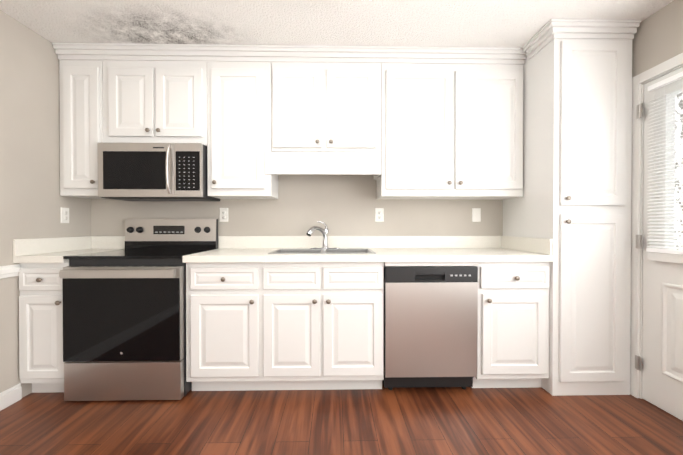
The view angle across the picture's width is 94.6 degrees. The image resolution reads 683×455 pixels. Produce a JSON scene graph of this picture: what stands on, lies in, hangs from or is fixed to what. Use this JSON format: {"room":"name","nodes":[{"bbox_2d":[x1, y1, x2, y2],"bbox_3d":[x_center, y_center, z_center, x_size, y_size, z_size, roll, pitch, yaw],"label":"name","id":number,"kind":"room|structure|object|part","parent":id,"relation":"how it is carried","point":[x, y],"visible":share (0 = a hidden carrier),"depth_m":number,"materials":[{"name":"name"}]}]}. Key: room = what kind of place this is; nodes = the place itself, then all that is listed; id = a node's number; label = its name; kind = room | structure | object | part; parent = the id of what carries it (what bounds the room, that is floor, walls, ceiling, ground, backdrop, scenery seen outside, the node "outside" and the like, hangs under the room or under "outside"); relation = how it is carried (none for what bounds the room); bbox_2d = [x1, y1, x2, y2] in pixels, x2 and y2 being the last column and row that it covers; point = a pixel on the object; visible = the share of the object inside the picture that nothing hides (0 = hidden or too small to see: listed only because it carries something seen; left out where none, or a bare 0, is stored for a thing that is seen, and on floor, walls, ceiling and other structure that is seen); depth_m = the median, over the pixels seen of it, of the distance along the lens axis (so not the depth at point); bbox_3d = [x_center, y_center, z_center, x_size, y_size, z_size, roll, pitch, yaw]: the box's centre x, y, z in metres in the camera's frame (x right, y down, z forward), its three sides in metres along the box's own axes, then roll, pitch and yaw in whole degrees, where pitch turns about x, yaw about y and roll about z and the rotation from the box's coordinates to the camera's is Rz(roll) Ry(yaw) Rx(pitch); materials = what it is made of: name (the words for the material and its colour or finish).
{"room":"kitchen","nodes":[
{"label":"kitchen","id":0,"kind":"room"},
{"bbox_2d":[0,10,90,397],"bbox_3d":[-2.099,-0.096,0.326,0.100,2.440,4.610,0,0,-1],"label":"wall","id":1,"kind":"structure","parent":0,"point":[32,201],"depth_m":2.08,"materials":[{"name":"beige paint"}]},
{"bbox_2d":[0,383,21,410],"bbox_3d":[-2.036,1.074,0.035,0.014,0.105,4.008,0,0,-1],"label":"baseboard","id":2,"kind":"structure","parent":1,"relation":"attached to","point":[11,396],"depth_m":1.97,"materials":[{"name":"white wood"}]},
{"bbox_2d":[0,264,21,278],"bbox_3d":[-2.031,0.288,0.029,0.024,0.076,4.008,0,0,-1],"label":"trim","id":3,"kind":"structure","parent":1,"relation":"attached to","point":[7,271],"depth_m":1.96,"materials":[{"name":"white"}]},
{"bbox_2d":[60,207,68,222],"bbox_3d":[-2.085,-0.091,2.377,0.007,0.116,0.072,0,0,-1],"label":"outlet","id":4,"kind":"object","parent":1,"relation":"attached to","point":[64,215],"visible":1,"depth_m":2.37,"materials":[{"name":"white plastic"}]},
{"bbox_2d":[91,175,502,248],"bbox_3d":[-0.086,-0.114,2.721,4.220,2.440,0.100,0,0,-1],"label":"wall","id":5,"kind":"structure","parent":0,"point":[337,205],"depth_m":2.67,"materials":[{"name":"beige paint"}]},
{"bbox_2d":[52,43,105,198],"bbox_3d":[-1.930,-0.784,2.468,0.310,1.094,0.318,0,0,-1],"label":"upper cabinet","id":6,"kind":"object","parent":5,"relation":"attached to","point":[79,63],"depth_m":2.31,"materials":[{"name":"white paint"}]},
{"bbox_2d":[100,43,207,146],"bbox_3d":[-1.388,-0.973,2.478,0.765,0.717,0.318,0,0,-1],"label":"upper cabinet","id":7,"kind":"object","parent":5,"relation":"attached to","point":[150,93],"depth_m":2.32,"materials":[{"name":"white paint"}]},
{"bbox_2d":[97,143,219,200],"bbox_3d":[-1.382,-0.412,2.425,0.738,0.396,0.424,0,0,-1],"label":"microwave","id":8,"kind":"object","parent":7,"relation":"attached to","point":[152,171],"visible":0.98,"depth_m":2.26,"materials":[{"name":"grey metal"}]},
{"bbox_2d":[220,208,227,221],"bbox_3d":[-0.989,-0.106,2.649,0.072,0.116,0.008,0,0,-1],"label":"electrical outlet","id":9,"kind":"object","parent":5,"relation":"attached to","point":[223,214],"visible":1,"depth_m":2.65,"materials":[{"name":"white plastic"}]},
{"bbox_2d":[207,44,279,198],"bbox_3d":[-0.766,-0.784,2.491,0.474,1.094,0.318,0,0,-1],"label":"upper cabinet","id":10,"kind":"object","parent":5,"relation":"attached to","point":[241,164],"depth_m":2.34,"materials":[{"name":"white paint"}]},
{"bbox_2d":[272,45,383,162],"bbox_3d":[-0.115,-0.952,2.503,0.823,0.759,0.318,0,0,-1],"label":"upper cabinet","id":11,"kind":"object","parent":5,"relation":"attached to","point":[328,102],"depth_m":2.35,"materials":[{"name":"white paint"}]},
{"bbox_2d":[375,208,383,221],"bbox_3d":[0.322,-0.107,2.675,0.072,0.116,0.008,0,0,-1],"label":"electrical outlet","id":12,"kind":"object","parent":5,"relation":"attached to","point":[379,214],"visible":1,"depth_m":2.67,"materials":[{"name":"white plastic"}]},
{"bbox_2d":[376,47,525,199],"bbox_3d":[0.839,-0.785,2.523,1.079,1.094,0.318,0,0,-1],"label":"upper cabinet","id":13,"kind":"object","parent":5,"relation":"attached to","point":[402,122],"depth_m":2.37,"materials":[{"name":"white paint"}]},
{"bbox_2d":[472,208,480,221],"bbox_3d":[1.153,-0.107,2.687,0.072,0.116,0.015,0,0,-1],"label":"light switch","id":14,"kind":"object","parent":5,"relation":"attached to","point":[476,214],"visible":1,"depth_m":2.69,"materials":[{"name":"white plastic"}]},
{"bbox_2d":[0,0,673,47],"bbox_3d":[-0.039,-1.366,0.357,4.220,0.100,4.810,0,0,-1],"label":"ceiling","id":15,"kind":"structure","parent":0,"point":[473,23],"depth_m":2.01,"materials":[{"name":"white paint"}]},
{"bbox_2d":[0,381,682,454],"bbox_3d":[-0.039,1.174,0.376,4.220,0.100,4.810,0,0,-1],"label":"floor","id":16,"kind":"structure","parent":0,"point":[457,421],"depth_m":1.78,"materials":[{"name":"brown wood"}]},
{"bbox_2d":[19,262,68,392],"bbox_3d":[-1.928,0.666,2.316,0.315,0.885,0.646,0,0,-1],"label":"base cabinet","id":17,"kind":"object","parent":16,"relation":"on","point":[41,366],"visible":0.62,"depth_m":2.02,"materials":[{"name":"white paint"}]},
{"bbox_2d":[13,236,124,262],"bbox_3d":[-1.927,0.149,2.314,0.317,0.150,0.640,0,0,-1],"label":"countertop","id":18,"kind":"structure","parent":17,"relation":"on","point":[46,250],"depth_m":2.25,"materials":[{"name":"stone"}]},
{"bbox_2d":[59,219,217,400],"bbox_3d":[-1.395,0.519,2.284,0.740,1.180,0.708,0,0,-1],"label":"range","id":19,"kind":"object","parent":16,"relation":"on","point":[124,324],"visible":0.98,"depth_m":1.99,"materials":[{"name":"black metal"}]},
{"bbox_2d":[186,263,265,390],"bbox_3d":[-0.771,0.666,2.352,0.501,0.884,0.618,0,0,-1],"label":"base cabinet","id":20,"kind":"object","parent":16,"relation":"on","point":[226,302],"depth_m":2.05,"materials":[{"name":"white paint"}]},
{"bbox_2d":[182,236,553,265],"bbox_3d":[0.179,0.163,2.356,2.407,0.179,0.640,0,0,-1],"label":"countertop","id":21,"kind":"structure","parent":20,"relation":"on","point":[430,250],"depth_m":2.35,"materials":[{"name":"stone"}]},
{"bbox_2d":[268,248,375,253],"bbox_3d":[-0.135,0.250,2.355,0.736,0.156,0.415,0,0,-1],"label":"sink","id":22,"kind":"object","parent":21,"relation":"in","point":[331,251],"visible":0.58,"depth_m":2.50,"materials":[{"name":"silver metal"}]},
{"bbox_2d":[307,221,339,248],"bbox_3d":[-0.141,0.060,2.476,0.257,0.222,0.166,0,0,-1],"label":"faucet","id":23,"kind":"object","parent":21,"relation":"on","point":[311,230],"visible":1,"depth_m":2.51,"materials":[{"name":"silver metal"}]},
{"bbox_2d":[266,262,383,389],"bbox_3d":[-0.132,0.666,2.365,0.813,0.884,0.618,0,0,-1],"label":"base cabinet","id":24,"kind":"object","parent":16,"relation":"on","point":[290,326],"depth_m":2.06,"materials":[{"name":"white paint"}]},
{"bbox_2d":[382,262,477,389],"bbox_3d":[0.586,0.671,2.368,0.608,0.876,0.605,0,0,-1],"label":"dishwasher","id":25,"kind":"object","parent":16,"relation":"on","point":[430,326],"visible":0.85,"depth_m":2.07,"materials":[{"name":"grey metal"}]},
{"bbox_2d":[471,262,549,387],"bbox_3d":[1.141,0.666,2.376,0.488,0.885,0.646,0,0,-1],"label":"base cabinet","id":26,"kind":"object","parent":16,"relation":"on","point":[513,328],"visible":0.77,"depth_m":2.08,"materials":[{"name":"white paint"}]},
{"bbox_2d":[503,19,640,395],"bbox_3d":[1.619,-0.111,2.360,0.580,2.439,0.686,0,0,-1],"label":"pantry cabinet","id":27,"kind":"object","parent":16,"relation":"on","point":[573,202],"visible":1,"depth_m":2.06,"materials":[{"name":"white paint"}]},
{"bbox_2d":[632,0,682,397],"bbox_3d":[2.020,-0.097,0.407,0.100,2.440,4.610,0,0,-1],"label":"wall","id":28,"kind":"structure","parent":0,"point":[657,39],"depth_m":1.93,"materials":[{"name":"beige paint"}]},
{"bbox_2d":[630,53,682,398],"bbox_3d":[1.989,0.064,1.574,0.117,2.102,1.056,0,0,-1],"label":"door frame","id":29,"kind":"structure","parent":28,"relation":"attached to","point":[639,81],"depth_m":2.04,"materials":[{"name":"white wood"}]},
{"bbox_2d":[635,67,682,420],"bbox_3d":[1.935,0.096,1.586,0.120,2.022,0.937,0,0,-1],"label":"entry door","id":30,"kind":"structure","parent":28,"relation":"in","point":[662,358],"depth_m":1.90,"materials":[{"name":"white wood"}]},
{"bbox_3d":[1.918,0.064,2.033,0.010,1.715,0.042,0,0,-1],"label":"door hinges","id":31,"kind":"part","parent":30,"relation":"part of","materials":[{"name":"silver metal"}]},
{"bbox_2d":[646,71,682,254],"bbox_3d":[1.919,-0.359,1.569,0.032,1.023,0.782,0,0,-1],"label":"window blinds","id":32,"kind":"object","parent":30,"relation":"attached to","point":[669,80],"visible":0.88,"depth_m":1.86,"materials":[{"name":"white plastic"}]},
{"label":"outside","id":33,"kind":"structure","parent":0,"visible":0},
{"bbox_2d":[674,92,682,249],"bbox_3d":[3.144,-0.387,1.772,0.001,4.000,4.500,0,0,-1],"label":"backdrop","id":34,"kind":"structure","parent":33,"point":[679,130],"depth_m":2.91,"materials":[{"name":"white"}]}
]}

